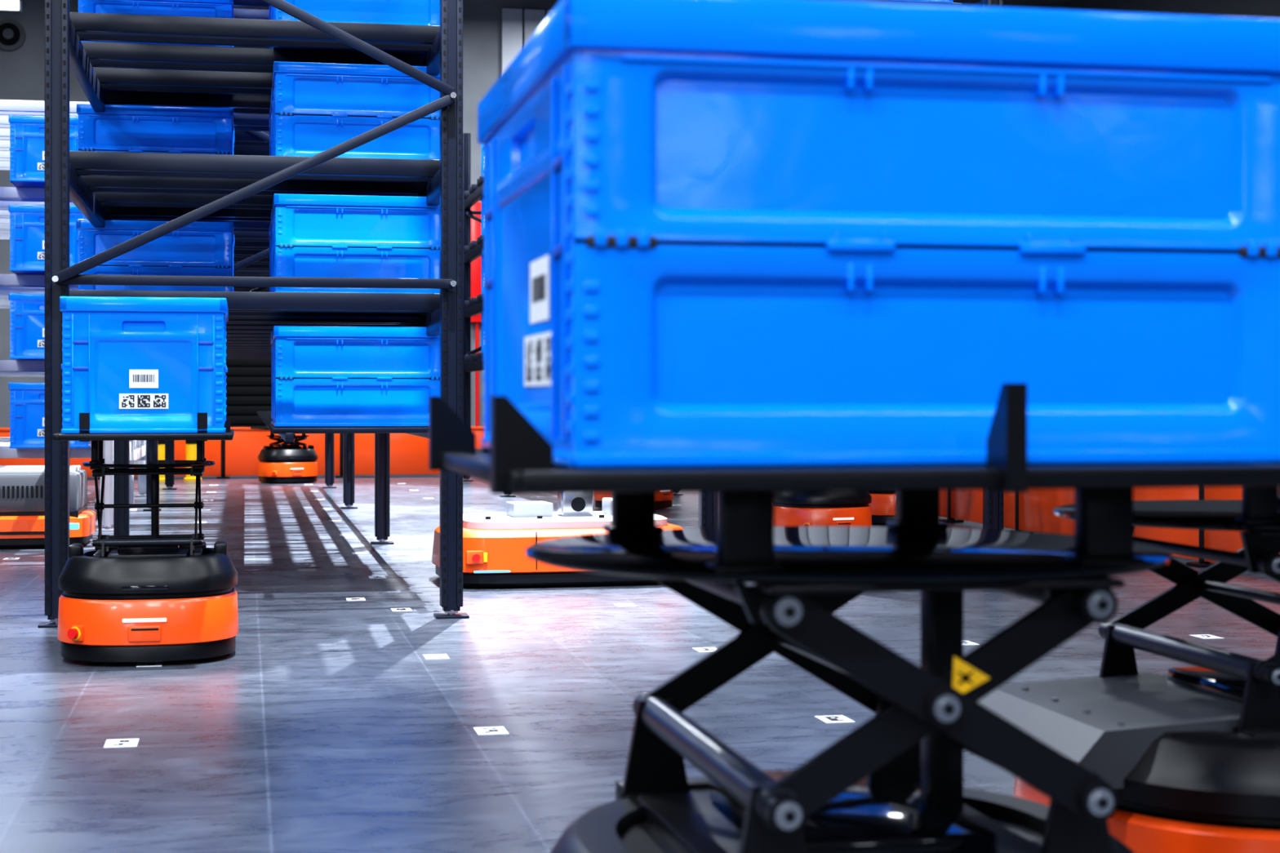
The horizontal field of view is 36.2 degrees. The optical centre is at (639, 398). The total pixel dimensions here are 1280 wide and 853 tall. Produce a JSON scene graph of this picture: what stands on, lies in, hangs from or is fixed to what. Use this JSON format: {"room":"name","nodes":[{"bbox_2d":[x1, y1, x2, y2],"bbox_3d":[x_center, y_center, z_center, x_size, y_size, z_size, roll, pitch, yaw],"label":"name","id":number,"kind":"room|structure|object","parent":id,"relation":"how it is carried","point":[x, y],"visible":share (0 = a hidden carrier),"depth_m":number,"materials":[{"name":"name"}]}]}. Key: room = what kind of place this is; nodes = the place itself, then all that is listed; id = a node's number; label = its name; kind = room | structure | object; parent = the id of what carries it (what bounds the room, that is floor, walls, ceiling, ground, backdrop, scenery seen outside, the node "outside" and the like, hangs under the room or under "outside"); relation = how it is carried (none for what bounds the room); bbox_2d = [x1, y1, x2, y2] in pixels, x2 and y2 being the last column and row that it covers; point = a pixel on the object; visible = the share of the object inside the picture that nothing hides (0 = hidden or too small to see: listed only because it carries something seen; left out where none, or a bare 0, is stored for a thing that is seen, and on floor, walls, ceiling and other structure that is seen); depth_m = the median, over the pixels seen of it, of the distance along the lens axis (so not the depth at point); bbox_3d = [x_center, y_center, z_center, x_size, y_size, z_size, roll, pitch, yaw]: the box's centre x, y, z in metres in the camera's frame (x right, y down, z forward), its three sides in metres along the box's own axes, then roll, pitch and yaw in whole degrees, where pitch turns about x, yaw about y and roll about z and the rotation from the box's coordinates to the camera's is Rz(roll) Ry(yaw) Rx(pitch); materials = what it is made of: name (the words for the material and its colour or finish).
{"room":"automated warehouse","nodes":[
{"label":"automated warehouse","id":0,"kind":"room"},
{"bbox_2d":[0,0,559,427],"bbox_3d":[-6.638,-2.700,30.387,27.000,7.400,0.200,0,0,-11],"label":"wall","id":1,"kind":"structure","parent":0,"point":[22,70],"depth_m":29.90,"materials":[{"name":"concrete"}]},
{"bbox_2d":[0,0,22,12],"bbox_3d":[-9.789,-5.995,29.571,0.900,0.290,0.135,0,0,-11],"label":"light panel","id":2,"kind":"object","parent":1,"relation":"attached to","point":[6,6],"visible":1,"depth_m":29.57,"materials":[{"name":"white"}]},
{"bbox_2d":[0,17,26,51],"bbox_3d":[-9.542,-5.500,29.613,0.480,0.480,0.150,0,0,-11],"label":"ventilator","id":3,"kind":"object","parent":1,"relation":"attached to","point":[12,33],"visible":1,"depth_m":29.58,"materials":[{"name":"black metal"}]},
{"bbox_2d":[226,358,271,426],"bbox_3d":[-5.912,-1.175,30.330,5.900,4.350,0.160,0,0,-11],"label":"door","id":4,"kind":"structure","parent":1,"relation":"in","point":[248,387],"depth_m":30.25,"materials":[{"name":"black metal"}]},
{"bbox_2d":[471,201,481,426],"bbox_3d":[-2.575,-1.050,30.977,0.240,4.100,0.210,0,0,-11],"label":"riser pipe","id":5,"kind":"object","parent":1,"relation":"attached to","point":[476,226],"visible":0.31,"depth_m":30.87,"materials":[{"name":"red metal"}]},
{"bbox_2d":[501,8,552,74],"bbox_3d":[2.045,-2.990,31.970,8.750,6.420,0.110,0,0,-11],"label":"cladding panels","id":6,"kind":"object","parent":1,"relation":"attached to","point":[511,18],"visible":0.06,"depth_m":31.14,"materials":[{"name":"white paint"}]},
{"bbox_2d":[0,474,1279,852],"bbox_3d":[-2.862,1.050,11.664,27.000,0.100,38.000,0,0,-11],"label":"floor","id":7,"kind":"structure","parent":0,"point":[327,726],"depth_m":6.60,"materials":[{"name":"stone"}]},
{"bbox_2d":[0,465,95,547],"bbox_3d":[-4.502,0.735,13.320,1.520,0.530,0.926,0,0,-11],"label":"robot","id":8,"kind":"object","parent":7,"relation":"on","point":[22,487],"visible":0.76,"depth_m":12.99,"materials":[{"name":"orange plastic"}]},
{"bbox_2d":[0,99,146,531],"bbox_3d":[-5.960,-1.700,17.109,3.030,5.400,5.440,0,0,-11],"label":"storage rack","id":9,"kind":"object","parent":7,"relation":"on","point":[9,283],"visible":0.16,"depth_m":15.32,"materials":[{"name":"metal"}]},
{"bbox_2d":[8,293,44,359],"bbox_3d":[-4.584,-0.550,15.347,0.595,0.500,0.870,0,0,-11],"label":"tote","id":10,"kind":"object","parent":9,"relation":"on","point":[27,310],"visible":0.4,"depth_m":14.90,"materials":[{"name":"blue plastic"}]},
{"bbox_2d":[8,115,78,187],"bbox_3d":[-4.584,-1.900,15.347,0.595,0.500,0.870,0,0,-11],"label":"tote","id":11,"kind":"object","parent":9,"relation":"on","point":[27,133],"visible":0.4,"depth_m":14.90,"materials":[{"name":"blue plastic"}]},
{"bbox_2d":[8,204,87,274],"bbox_3d":[-4.584,-1.220,15.347,0.595,0.500,0.870,0,0,-11],"label":"tote","id":12,"kind":"object","parent":9,"relation":"on","point":[27,222],"visible":0.46,"depth_m":14.91,"materials":[{"name":"blue plastic"}]},
{"bbox_2d":[8,382,91,448],"bbox_3d":[-4.584,0.130,15.347,0.595,0.500,0.870,0,0,-11],"label":"tote","id":13,"kind":"object","parent":9,"relation":"on","point":[27,400],"visible":0.45,"depth_m":14.90,"materials":[{"name":"blue plastic"}]},
{"bbox_2d":[53,413,238,663],"bbox_3d":[-1.907,0.526,7.613,0.680,0.947,0.900,0,0,-11],"label":"robot","id":14,"kind":"object","parent":7,"relation":"on","point":[154,597],"visible":0.99,"depth_m":7.34,"materials":[{"name":"black plastic"}]},
{"bbox_2d":[59,296,228,433],"bbox_3d":[-1.907,-0.122,7.613,0.595,0.500,0.870,0,0,-11],"label":"tote","id":15,"kind":"object","parent":14,"relation":"on","point":[136,365],"visible":0.97,"depth_m":7.20,"materials":[{"name":"blue plastic"}]},
{"bbox_2d":[158,440,164,481],"bbox_3d":[-5.784,0.615,23.623,0.220,0.770,0.220,0,0,-11],"label":"bollard","id":16,"kind":"object","parent":7,"relation":"on","point":[161,442],"visible":0.15,"depth_m":23.55,"materials":[{"name":"plastic"}]},
{"bbox_2d":[183,440,202,480],"bbox_3d":[-5.431,0.615,23.796,0.220,0.770,0.220,0,0,-11],"label":"bollard","id":17,"kind":"object","parent":7,"relation":"on","point":[190,445],"visible":0.35,"depth_m":23.72,"materials":[{"name":"plastic"}]},
{"bbox_2d":[37,0,469,627],"bbox_3d":[-2.995,-1.100,15.221,1.914,4.200,13.315,0,0,-11],"label":"storage rack","id":18,"kind":"object","parent":7,"relation":"on","point":[239,188],"visible":0.62,"depth_m":9.47,"materials":[{"name":"black metal"}]},
{"bbox_2d":[76,219,234,291],"bbox_3d":[-2.823,-0.765,11.468,0.870,0.500,0.595,0,0,-11],"label":"tote","id":19,"kind":"object","parent":18,"relation":"on","point":[197,248],"visible":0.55,"depth_m":11.20,"materials":[{"name":"blue plastic"}]},
{"bbox_2d":[76,103,234,154],"bbox_3d":[-2.823,-1.420,11.468,0.870,0.500,0.595,0,0,-11],"label":"tote","id":20,"kind":"object","parent":18,"relation":"on","point":[120,127],"visible":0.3,"depth_m":11.19,"materials":[{"name":"blue plastic"}]},
{"bbox_2d":[77,0,234,46],"bbox_3d":[-2.823,-2.075,11.468,0.870,0.500,0.595,0,0,-11],"label":"tote","id":21,"kind":"object","parent":18,"relation":"on","point":[200,8],"visible":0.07,"depth_m":11.20,"materials":[{"name":"blue plastic"}]},
{"bbox_2d":[232,238,234,291],"bbox_3d":[-2.981,-0.765,12.252,0.870,0.500,0.595,0,0,-11],"label":"tote","id":22,"kind":"object","parent":18,"relation":"on","point":[233,238],"visible":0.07,"depth_m":12.09,"materials":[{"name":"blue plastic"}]},
{"bbox_2d":[232,130,234,154],"bbox_3d":[-2.981,-1.420,12.252,0.870,0.500,0.595,0,0,-11],"label":"tote","id":23,"kind":"object","parent":18,"relation":"on","point":[233,131],"visible":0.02,"depth_m":12.09,"materials":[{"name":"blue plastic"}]},
{"bbox_2d":[268,4,271,48],"bbox_3d":[-1.769,-2.075,11.681,0.870,0.500,0.595,0,0,-11],"label":"tote","id":24,"kind":"object","parent":18,"relation":"on","point":[269,7],"visible":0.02,"depth_m":11.49,"materials":[{"name":"blue plastic"}]},
{"bbox_2d":[268,222,271,291],"bbox_3d":[-1.769,-0.765,11.681,0.870,0.500,0.595,0,0,-11],"label":"tote","id":25,"kind":"object","parent":18,"relation":"on","point":[269,228],"visible":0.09,"depth_m":11.37,"materials":[{"name":"blue plastic"}]},
{"bbox_2d":[268,109,271,155],"bbox_3d":[-1.769,-1.420,11.681,0.870,0.500,0.595,0,0,-11],"label":"tote","id":26,"kind":"object","parent":18,"relation":"on","point":[269,117],"visible":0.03,"depth_m":11.37,"materials":[{"name":"blue plastic"}]},
{"bbox_2d":[270,210,273,291],"bbox_3d":[-1.607,-0.765,10.877,0.870,0.500,0.595,0,0,-11],"label":"tote","id":27,"kind":"object","parent":18,"relation":"on","point":[272,215],"visible":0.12,"depth_m":10.96,"materials":[{"name":"blue plastic"}]},
{"bbox_2d":[270,88,273,155],"bbox_3d":[-1.607,-1.420,10.877,0.870,0.500,0.595,0,0,-11],"label":"tote","id":28,"kind":"object","parent":18,"relation":"on","point":[272,91],"visible":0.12,"depth_m":10.88,"materials":[{"name":"blue plastic"}]},
{"bbox_2d":[270,333,274,424],"bbox_3d":[-1.607,-0.110,10.877,0.870,0.500,0.595,0,0,-11],"label":"tote","id":29,"kind":"object","parent":18,"relation":"on","point":[271,340],"visible":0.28,"depth_m":10.96,"materials":[{"name":"blue plastic"}]},
{"bbox_2d":[271,5,273,48],"bbox_3d":[-1.607,-2.075,10.877,0.870,0.500,0.595,0,0,-11],"label":"tote","id":30,"kind":"object","parent":18,"relation":"on","point":[272,6],"visible":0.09,"depth_m":10.96,"materials":[{"name":"blue plastic"}]},
{"bbox_2d":[271,325,439,426],"bbox_3d":[-1.445,-0.110,10.073,0.870,0.500,0.595,0,0,-11],"label":"tote","id":31,"kind":"object","parent":18,"relation":"on","point":[324,375],"visible":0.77,"depth_m":9.79,"materials":[{"name":"blue plastic"}]},
{"bbox_2d":[271,193,439,293],"bbox_3d":[-1.445,-0.765,10.073,0.870,0.500,0.595,0,0,-11],"label":"tote","id":32,"kind":"object","parent":18,"relation":"on","point":[315,235],"visible":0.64,"depth_m":9.79,"materials":[{"name":"blue plastic"}]},
{"bbox_2d":[271,61,439,159],"bbox_3d":[-1.445,-1.420,10.073,0.870,0.500,0.595,0,0,-11],"label":"tote","id":33,"kind":"object","parent":18,"relation":"on","point":[318,107],"visible":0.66,"depth_m":9.79,"materials":[{"name":"blue plastic"}]},
{"bbox_2d":[273,0,439,53],"bbox_3d":[-1.445,-2.075,10.073,0.870,0.500,0.595,0,0,-11],"label":"tote","id":34,"kind":"object","parent":18,"relation":"on","point":[417,12],"visible":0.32,"depth_m":9.81,"materials":[{"name":"blue plastic"}]},
{"bbox_2d":[250,426,318,483],"bbox_3d":[-4.173,0.670,23.229,0.740,0.659,0.690,0,0,-29],"label":"robot","id":35,"kind":"object","parent":7,"relation":"on","point":[293,463],"visible":0.91,"depth_m":22.98,"materials":[{"name":"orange plastic"}]},
{"bbox_2d":[431,493,682,586],"bbox_3d":[-0.439,0.738,10.778,1.360,0.525,0.965,0,0,-14],"label":"robot","id":36,"kind":"object","parent":7,"relation":"on","point":[495,544],"visible":0.51,"depth_m":10.34,"materials":[{"name":"orange plastic"}]},
{"bbox_2d":[2,483,1223,747],"bbox_3d":[-2.692,0.999,11.576,8.692,0.002,22.490,0,0,-11],"label":"stickers","id":37,"kind":"object","parent":7,"relation":"on","point":[122,743],"visible":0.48,"depth_m":7.36,"materials":[{"name":"paper"}]},
{"bbox_2d":[593,492,673,509],"bbox_3d":[-0.054,0.670,17.736,0.690,0.659,0.740,0,0,33],"label":"robot","id":38,"kind":"object","parent":7,"relation":"on","point":[663,500],"visible":0.04,"depth_m":17.55,"materials":[{"name":"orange plastic"}]},
{"bbox_2d":[0,426,1279,567],"bbox_3d":[-1.947,0.680,15.723,8.960,0.640,18.565,0,0,-11],"label":"barrier","id":39,"kind":"object","parent":7,"relation":"on","point":[1030,511],"visible":0.16,"depth_m":15.82,"materials":[{"name":"paint"}]},
{"bbox_2d":[462,0,1003,530],"bbox_3d":[0.004,-1.100,17.636,1.890,4.200,12.765,0,0,-11],"label":"storage rack","id":40,"kind":"object","parent":7,"relation":"on","point":[993,501],"visible":0.06,"depth_m":22.69,"materials":[{"name":"metal"}]},
{"bbox_2d":[480,253,484,293],"bbox_3d":[-1.330,-1.420,22.073,0.870,0.500,0.595,0,0,-11],"label":"tote","id":41,"kind":"object","parent":40,"relation":"on","point":[482,255],"visible":0.15,"depth_m":22.16,"materials":[{"name":"blue plastic"}]},
{"bbox_2d":[480,311,484,352],"bbox_3d":[-1.330,-0.765,22.073,0.870,0.500,0.595,0,0,-11],"label":"tote","id":42,"kind":"object","parent":40,"relation":"on","point":[482,313],"visible":0.06,"depth_m":22.16,"materials":[{"name":"blue plastic"}]},
{"bbox_2d":[480,195,484,235],"bbox_3d":[-1.330,-2.075,22.073,0.870,0.500,0.595,0,0,-11],"label":"tote","id":43,"kind":"object","parent":40,"relation":"on","point":[482,197],"visible":0.09,"depth_m":22.16,"materials":[{"name":"blue plastic"}]},
{"bbox_2d":[480,144,484,176],"bbox_3d":[-1.330,-2.730,22.073,0.870,0.500,0.595,0,0,-11],"label":"tote","id":44,"kind":"object","parent":40,"relation":"on","point":[482,145],"visible":0.11,"depth_m":22.16,"materials":[{"name":"blue plastic"}]},
{"bbox_2d":[897,0,953,2],"bbox_3d":[1.500,-2.730,12.544,0.870,0.500,0.595,0,0,-11],"label":"tote","id":45,"kind":"object","parent":40,"relation":"on","point":[937,1],"visible":0.1,"depth_m":12.32,"materials":[{"name":"blue plastic"}]},
{"bbox_2d":[773,490,871,526],"bbox_3d":[1.264,0.670,13.716,0.740,0.659,0.690,0,0,-23],"label":"robot","id":46,"kind":"object","parent":7,"relation":"on","point":[811,508],"visible":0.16,"depth_m":13.42,"materials":[{"name":"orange plastic"}]},
{"bbox_2d":[428,382,1279,852],"bbox_3d":[0.294,0.491,2.839,1.130,1.018,1.060,0,0,-11],"label":"scissor lift","id":47,"kind":"object","parent":7,"relation":"on","point":[894,783],"visible":0.93,"depth_m":2.51,"materials":[{"name":"black metal"}]},
{"bbox_2d":[477,0,1279,466],"bbox_3d":[0.305,-0.203,2.877,0.985,0.570,0.920,0,0,-11],"label":"tote","id":48,"kind":"object","parent":47,"relation":"on","point":[716,233],"visible":0.96,"depth_m":2.44,"materials":[{"name":"blue plastic"}]},
{"bbox_2d":[868,489,894,524],"bbox_3d":[1.941,0.670,15.691,0.690,0.659,0.740,0,0,21],"label":"robot","id":49,"kind":"object","parent":7,"relation":"on","point":[882,504],"visible":0.03,"depth_m":15.35,"materials":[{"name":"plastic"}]},
{"bbox_2d":[977,486,1279,852],"bbox_3d":[1.272,0.500,3.909,1.130,1.000,1.060,0,0,-11],"label":"robot","id":50,"kind":"object","parent":7,"relation":"on","point":[1189,756],"visible":0.73,"depth_m":3.60,"materials":[{"name":"black plastic"}]},
{"bbox_2d":[953,0,1069,8],"bbox_3d":[-2.862,-6.500,11.664,27.000,0.200,38.000,0,0,-11],"label":"ceiling","id":51,"kind":"structure","parent":0,"point":[1039,4],"depth_m":31.77,"materials":[{"name":"paint"}]},
{"bbox_2d":[1052,0,1279,18],"bbox_3d":[10.469,-2.700,14.353,0.200,7.400,38.000,0,0,-11],"label":"wall","id":52,"kind":"structure","parent":0,"point":[1234,8],"depth_m":27.55,"materials":[{"name":"paint"}]}
]}

